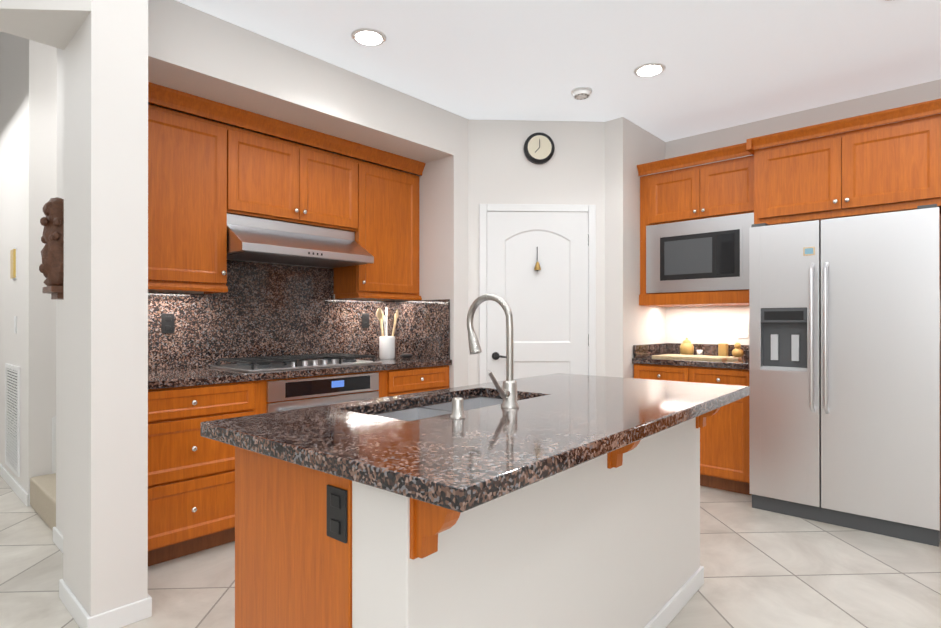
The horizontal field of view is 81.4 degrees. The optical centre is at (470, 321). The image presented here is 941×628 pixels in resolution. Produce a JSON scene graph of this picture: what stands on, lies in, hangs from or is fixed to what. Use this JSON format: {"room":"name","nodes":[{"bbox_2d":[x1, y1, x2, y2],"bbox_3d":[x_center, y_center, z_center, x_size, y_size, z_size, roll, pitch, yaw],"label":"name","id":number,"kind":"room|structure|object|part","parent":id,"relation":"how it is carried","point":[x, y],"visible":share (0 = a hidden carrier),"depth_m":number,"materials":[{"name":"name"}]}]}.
{"room":"kitchen","nodes":[
{"label":"kitchen","id":0,"kind":"room"},
{"bbox_2d":[0,32,63,534],"bbox_3d":[-2.868,-1.310,3.624,3.350,5.000,0.130,0,0,42],"label":"wall","id":1,"kind":"structure","parent":0,"point":[25,131],"depth_m":3.62,"materials":[{"name":"white paint"}]},
{"bbox_2d":[5,363,19,476],"bbox_3d":[-3.282,0.685,3.916,0.540,0.750,0.012,0,0,42],"label":"air vent","id":2,"kind":"object","parent":1,"relation":"in","point":[12,417],"visible":1,"depth_m":3.89,"materials":[{"name":"white metal"}]},
{"bbox_2d":[10,248,16,279],"bbox_3d":[-3.237,-0.410,3.871,0.150,0.220,0.019,0,0,42],"label":"door chime","id":3,"kind":"object","parent":1,"relation":"attached to","point":[13,264],"visible":1,"depth_m":3.83,"materials":[{"name":"gold metal"}]},
{"bbox_2d":[0,463,30,505],"bbox_3d":[-3.391,1.152,4.231,1.753,0.078,0.333,0,0,42],"label":"baseboard","id":4,"kind":"structure","parent":1,"relation":"attached to","point":[22,494],"depth_m":3.78,"materials":[{"name":"white"}]},
{"bbox_2d":[14,316,16,332],"bbox_3d":[-3.200,0.020,3.844,0.075,0.120,0.009,0,0,42],"label":"hall light switch","id":5,"kind":"object","parent":1,"relation":"attached to","point":[15,324],"visible":1,"depth_m":3.83,"materials":[{"name":"white plastic"}]},
{"bbox_2d":[39,197,63,299],"bbox_3d":[-2.034,-0.363,2.689,0.200,0.501,0.135,0,0,42],"label":"sculpture","id":6,"kind":"object","parent":1,"relation":"attached to","point":[51,267],"visible":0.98,"depth_m":2.64,"materials":[{"name":"brown wood"}]},
{"bbox_2d":[53,527,151,627],"bbox_3d":[-1.730,1.149,2.626,1.236,0.078,0.459,0,0,42],"label":"baseboard","id":7,"kind":"structure","parent":1,"relation":"attached to","point":[127,614],"depth_m":2.15,"materials":[{"name":"white"}]},
{"bbox_2d":[0,0,90,49],"bbox_3d":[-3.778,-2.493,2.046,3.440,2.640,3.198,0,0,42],"label":"header beam","id":8,"kind":"structure","parent":0,"point":[56,23],"depth_m":2.12,"materials":[{"name":"white paint"}]},
{"bbox_2d":[52,47,56,417],"bbox_3d":[-1.909,-1.308,4.665,0.120,5.000,2.700,0,0,42],"label":"wall","id":9,"kind":"structure","parent":0,"point":[54,114],"depth_m":3.64,"materials":[{"name":"white paint"}]},
{"bbox_2d":[52,416,55,473],"bbox_3d":[-1.927,0.067,4.543,0.013,2.250,2.499,0,0,42],"label":"trim","id":10,"kind":"structure","parent":9,"relation":"attached to","point":[53,444],"depth_m":3.62,"materials":[{"name":"white"}]},
{"bbox_2d":[56,48,394,533],"bbox_3d":[-1.433,-1.310,3.741,0.150,5.000,2.240,0,0,42],"label":"wall","id":11,"kind":"structure","parent":0,"point":[59,395],"depth_m":2.92,"materials":[{"name":"white paint"}]},
{"bbox_2d":[148,260,395,367],"bbox_3d":[-1.343,-0.057,3.708,0.021,0.674,2.160,0,0,42],"label":"backsplash","id":12,"kind":"structure","parent":11,"relation":"attached to","point":[268,313],"depth_m":3.64,"materials":[{"name":"brown stone"}]},
{"bbox_2d":[161,313,174,332],"bbox_3d":[-1.776,0.009,3.212,0.009,0.115,0.070,0,0,42],"label":"outlet","id":13,"kind":"object","parent":12,"relation":"attached to","point":[167,323],"visible":1,"depth_m":3.21,"materials":[{"name":"black plastic"}]},
{"bbox_2d":[362,313,368,327],"bbox_3d":[-0.818,-0.009,4.260,0.009,0.115,0.070,0,0,42],"label":"outlet","id":14,"kind":"object","parent":12,"relation":"attached to","point":[365,320],"visible":1,"depth_m":4.25,"materials":[{"name":"black plastic"}]},
{"bbox_2d":[148,82,425,299],"bbox_3d":[-1.166,-0.706,3.548,0.501,1.070,2.159,0,0,42],"label":"upper cabinet","id":15,"kind":"object","parent":11,"relation":"attached to","point":[219,194],"visible":0.88,"depth_m":3.35,"materials":[{"name":"brown wood"}]},
{"bbox_2d":[227,213,373,267],"bbox_3d":[-1.152,-0.516,3.563,0.501,0.242,0.914,0,0,42],"label":"hood","id":16,"kind":"object","parent":15,"relation":"attached to","point":[257,237],"depth_m":3.44,"materials":[{"name":"silver metal"}]},
{"bbox_2d":[148,0,453,170],"bbox_3d":[-1.103,-1.396,3.491,0.674,0.310,2.163,0,0,42],"label":"soffit","id":17,"kind":"structure","parent":0,"point":[195,52],"depth_m":3.11,"materials":[{"name":"white paint"}]},
{"bbox_2d":[395,114,467,387],"bbox_3d":[-0.374,-0.179,4.397,0.824,2.740,0.160,0,0,42],"label":"wall","id":18,"kind":"structure","parent":0,"point":[443,228],"depth_m":4.14,"materials":[{"name":"white paint"}]},
{"bbox_2d":[396,300,450,359],"bbox_3d":[-0.385,0.056,4.282,0.617,0.449,0.020,0,0,42],"label":"backsplash","id":19,"kind":"structure","parent":18,"relation":"attached to","point":[422,326],"depth_m":4.24,"materials":[{"name":"brown stone"}]},
{"bbox_2d":[0,475,940,627],"bbox_3d":[-0.713,1.216,1.938,9.400,0.060,7.900,0,0,42],"label":"floor","id":20,"kind":"structure","parent":0,"point":[765,569],"depth_m":2.54,"materials":[{"name":"tile"}]},
{"bbox_2d":[30,473,55,530],"bbox_3d":[-1.717,0.358,4.160,0.832,1.665,2.450,0,0,42],"label":"stairs","id":21,"kind":"structure","parent":20,"relation":"on","point":[43,496],"depth_m":3.31,"materials":[{"name":"carpet"}]},
{"bbox_2d":[63,0,147,616],"bbox_3d":[-1.527,-0.183,2.280,0.440,2.740,0.193,0,0,42],"label":"pier","id":22,"kind":"object","parent":20,"relation":"on","point":[105,461],"visible":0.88,"depth_m":2.14,"materials":[{"name":"white paint"}]},
{"bbox_2d":[148,376,267,565],"bbox_3d":[-1.608,0.754,2.948,0.654,0.869,0.683,0,0,42],"label":"base cabinet","id":23,"kind":"object","parent":20,"relation":"on","point":[191,476],"depth_m":2.73,"materials":[{"name":"brown wood"}]},
{"bbox_2d":[148,356,451,387],"bbox_3d":[-1.108,0.299,3.492,0.659,0.040,2.160,0,0,42],"label":"countertop","id":24,"kind":"structure","parent":23,"relation":"on","point":[290,367],"depth_m":3.19,"materials":[{"name":"brown stone"}]},
{"bbox_2d":[210,353,381,371],"bbox_3d":[-1.096,0.252,3.510,0.515,0.054,0.920,0,0,42],"label":"cooktop","id":25,"kind":"object","parent":24,"relation":"in","point":[284,362],"depth_m":3.37,"materials":[{"name":"silver metal"}]},
{"bbox_2d":[376,307,397,358],"bbox_3d":[-0.647,0.083,4.160,0.175,0.394,0.208,0,0,42],"label":"utensil crock","id":26,"kind":"object","parent":24,"relation":"on","point":[386,346],"visible":1,"depth_m":4.11,"materials":[{"name":"white ceramic"}]},
{"bbox_2d":[400,354,412,357],"bbox_3d":[-0.497,0.265,4.250,0.101,0.030,0.104,0,0,42],"label":"dish","id":27,"kind":"object","parent":24,"relation":"on","point":[406,355],"visible":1,"depth_m":4.21,"materials":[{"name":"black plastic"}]},
{"bbox_2d":[264,368,387,412],"bbox_3d":[-1.093,0.755,3.511,0.654,0.869,0.843,0,0,42],"label":"oven","id":28,"kind":"object","parent":20,"relation":"on","point":[281,393],"depth_m":3.26,"materials":[{"name":"silver metal"}]},
{"bbox_2d":[388,364,451,395],"bbox_3d":[-0.595,0.756,4.056,0.654,0.869,0.634,0,0,42],"label":"base cabinet","id":29,"kind":"object","parent":20,"relation":"on","point":[425,377],"depth_m":3.83,"materials":[{"name":"brown wood"}]},
{"bbox_2d":[235,425,705,627],"bbox_3d":[0.230,0.752,1.974,0.879,0.870,1.870,0,0,42],"label":"kitchen island","id":30,"kind":"object","parent":20,"relation":"on","point":[559,500],"depth_m":1.41,"materials":[{"name":"white paint"}]},
{"bbox_2d":[326,484,346,542],"bbox_3d":[-0.297,0.425,1.212,0.070,0.115,0.011,0,0,42],"label":"outlet","id":31,"kind":"object","parent":30,"relation":"attached to","point":[336,494],"depth_m":1.21,"materials":[{"name":"black plastic"}]},
{"bbox_2d":[200,373,749,524],"bbox_3d":[0.231,0.297,1.931,1.036,0.041,1.946,0,0,42],"label":"island countertop","id":32,"kind":"structure","parent":30,"relation":"on","point":[443,467],"depth_m":1.36,"materials":[{"name":"brown stone"}]},
{"bbox_2d":[364,393,527,420],"bbox_3d":[-0.050,0.406,1.912,0.403,0.201,0.787,0,0,42],"label":"sink","id":33,"kind":"object","parent":32,"relation":"in","point":[454,404],"depth_m":2.01,"materials":[{"name":"silver metal"}]},
{"bbox_2d":[467,293,523,408],"bbox_3d":[0.044,0.090,1.797,0.211,0.372,0.144,0,0,42],"label":"faucet","id":34,"kind":"object","parent":32,"relation":"on","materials":[{"name":"silver metal"}]},
{"bbox_2d":[632,343,751,495],"bbox_3d":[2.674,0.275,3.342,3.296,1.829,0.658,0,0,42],"label":"base cabinet","id":35,"kind":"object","parent":20,"relation":"on","point":[725,448],"depth_m":3.83,"materials":[{"name":"brown wood"}]},
{"bbox_2d":[680,338,693,354],"bbox_3d":[1.772,0.205,4.479,0.110,0.152,0.110,0,0,42],"label":"canister","id":36,"kind":"object","parent":35,"relation":"on","point":[686,347],"visible":0.81,"depth_m":4.44,"materials":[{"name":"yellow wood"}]},
{"bbox_2d":[652,354,741,360],"bbox_3d":[1.736,0.271,4.173,0.600,0.019,0.300,0,0,42],"label":"cutting board","id":37,"kind":"object","parent":35,"relation":"on","point":[696,357],"visible":1,"depth_m":4.13,"materials":[{"name":"brown wood"}]},
{"bbox_2d":[718,343,727,355],"bbox_3d":[1.989,0.226,4.301,0.063,0.110,0.063,0,0,42],"label":"canister","id":38,"kind":"object","parent":35,"relation":"on","point":[722,349],"visible":0.9,"depth_m":4.28,"materials":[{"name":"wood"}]},
{"bbox_2d":[732,343,743,357],"bbox_3d":[2.060,0.220,4.215,0.088,0.120,0.061,0,0,42],"label":"figurine","id":39,"kind":"object","parent":35,"relation":"on","point":[737,352],"visible":0.94,"depth_m":4.20,"materials":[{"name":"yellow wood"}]},
{"bbox_2d":[742,332,748,359],"bbox_3d":[2.145,0.179,4.115,0.243,0.202,0.216,0,0,42],"label":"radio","id":40,"kind":"object","parent":35,"relation":"on","point":[747,355],"visible":0.17,"depth_m":4.06,"materials":[{"name":"black plastic"}]},
{"bbox_2d":[749,204,940,546],"bbox_3d":[2.364,0.284,3.444,0.920,1.810,0.867,0,0,42],"label":"fridge","id":41,"kind":"object","parent":20,"relation":"on","point":[845,367],"visible":1,"depth_m":3.13,"materials":[{"name":"silver metal"}]},
{"bbox_2d":[468,119,604,384],"bbox_3d":[0.508,-0.179,4.264,1.061,2.740,0.120,0,0,-3],"label":"wall","id":42,"kind":"structure","parent":0,"point":[502,169],"depth_m":4.21,"materials":[{"name":"white paint"}]},
{"bbox_2d":[479,204,595,383],"bbox_3d":[0.516,0.145,4.194,0.643,2.092,0.643,0,0,42],"label":"door frame","id":43,"kind":"structure","parent":42,"relation":"in","point":[589,209],"depth_m":4.19,"materials":[{"name":"white wood"}]},
{"bbox_2d":[487,212,587,382],"bbox_3d":[0.515,0.170,4.197,0.778,2.025,0.012,0,0,-3],"label":"pantry door","id":44,"kind":"structure","parent":43,"relation":"attached to","point":[548,303],"depth_m":4.20,"materials":[{"name":"white wood"}]},
{"bbox_2d":[534,247,540,270],"bbox_3d":[0.512,-0.479,4.170,0.050,0.188,0.050,0,0,42],"label":"bell","id":45,"kind":"object","parent":44,"relation":"attached to","point":[537,267],"visible":0.94,"depth_m":4.16,"materials":[{"name":"brown metal"}]},
{"bbox_3d":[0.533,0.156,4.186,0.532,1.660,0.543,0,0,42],"label":"handle","id":46,"kind":"part","parent":43,"relation":"part of","materials":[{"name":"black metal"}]},
{"bbox_2d":[524,132,554,163],"bbox_3d":[0.526,-1.329,4.183,0.236,0.236,0.046,0,0,-3],"label":"wall clock","id":47,"kind":"object","parent":42,"relation":"attached to","point":[539,147],"visible":0.92,"depth_m":4.17,"materials":[{"name":"black plastic"}]},
{"bbox_2d":[176,0,940,141],"bbox_3d":[-0.310,-1.594,1.576,8.310,0.080,7.900,0,0,42],"label":"ceiling","id":48,"kind":"structure","parent":0,"point":[729,63],"depth_m":3.14,"materials":[{"name":"white paint"}]},
{"bbox_2d":[351,28,385,45],"bbox_3d":[-0.553,-1.546,2.977,0.190,0.008,0.190,0,0,42],"label":"recessed light","id":49,"kind":"object","parent":48,"relation":"in","point":[368,37],"visible":1,"depth_m":2.96,"materials":[{"name":"white"}]},
{"bbox_2d":[571,87,592,99],"bbox_3d":[0.747,-1.529,3.672,0.144,0.041,0.144,0,0,42],"label":"smoke detector","id":50,"kind":"object","parent":48,"relation":"attached to","point":[580,93],"visible":1,"depth_m":3.64,"materials":[{"name":"white plastic"}]},
{"bbox_2d":[633,62,665,76],"bbox_3d":[1.100,-1.546,3.362,0.190,0.008,0.190,0,0,42],"label":"recessed light","id":51,"kind":"object","parent":48,"relation":"in","point":[649,69],"visible":0.98,"depth_m":3.34,"materials":[{"name":"white"}]},
{"bbox_2d":[605,117,665,377],"bbox_3d":[1.399,-0.179,4.509,0.150,2.740,0.900,0,0,42],"label":"wall","id":52,"kind":"structure","parent":0,"point":[630,321],"depth_m":4.20,"materials":[{"name":"white paint"}]},
{"bbox_2d":[665,79,940,344],"bbox_3d":[3.360,-0.181,3.244,4.750,2.740,0.120,0,0,42],"label":"wall","id":53,"kind":"structure","parent":0,"point":[706,324],"depth_m":4.32,"materials":[{"name":"white paint"}]},
{"bbox_2d":[738,324,747,337],"bbox_3d":[2.131,0.071,4.279,0.070,0.115,0.009,0,0,42],"label":"outlet","id":54,"kind":"object","parent":53,"relation":"attached to","point":[742,328],"visible":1,"depth_m":4.28,"materials":[{"name":"white plastic"}]},
{"bbox_2d":[637,98,940,306],"bbox_3d":[2.667,-0.681,3.337,3.296,1.100,0.676,0,0,42],"label":"upper cabinet","id":55,"kind":"object","parent":53,"relation":"attached to","point":[696,222],"visible":0.88,"depth_m":3.61,"materials":[{"name":"brown wood"}]}
]}

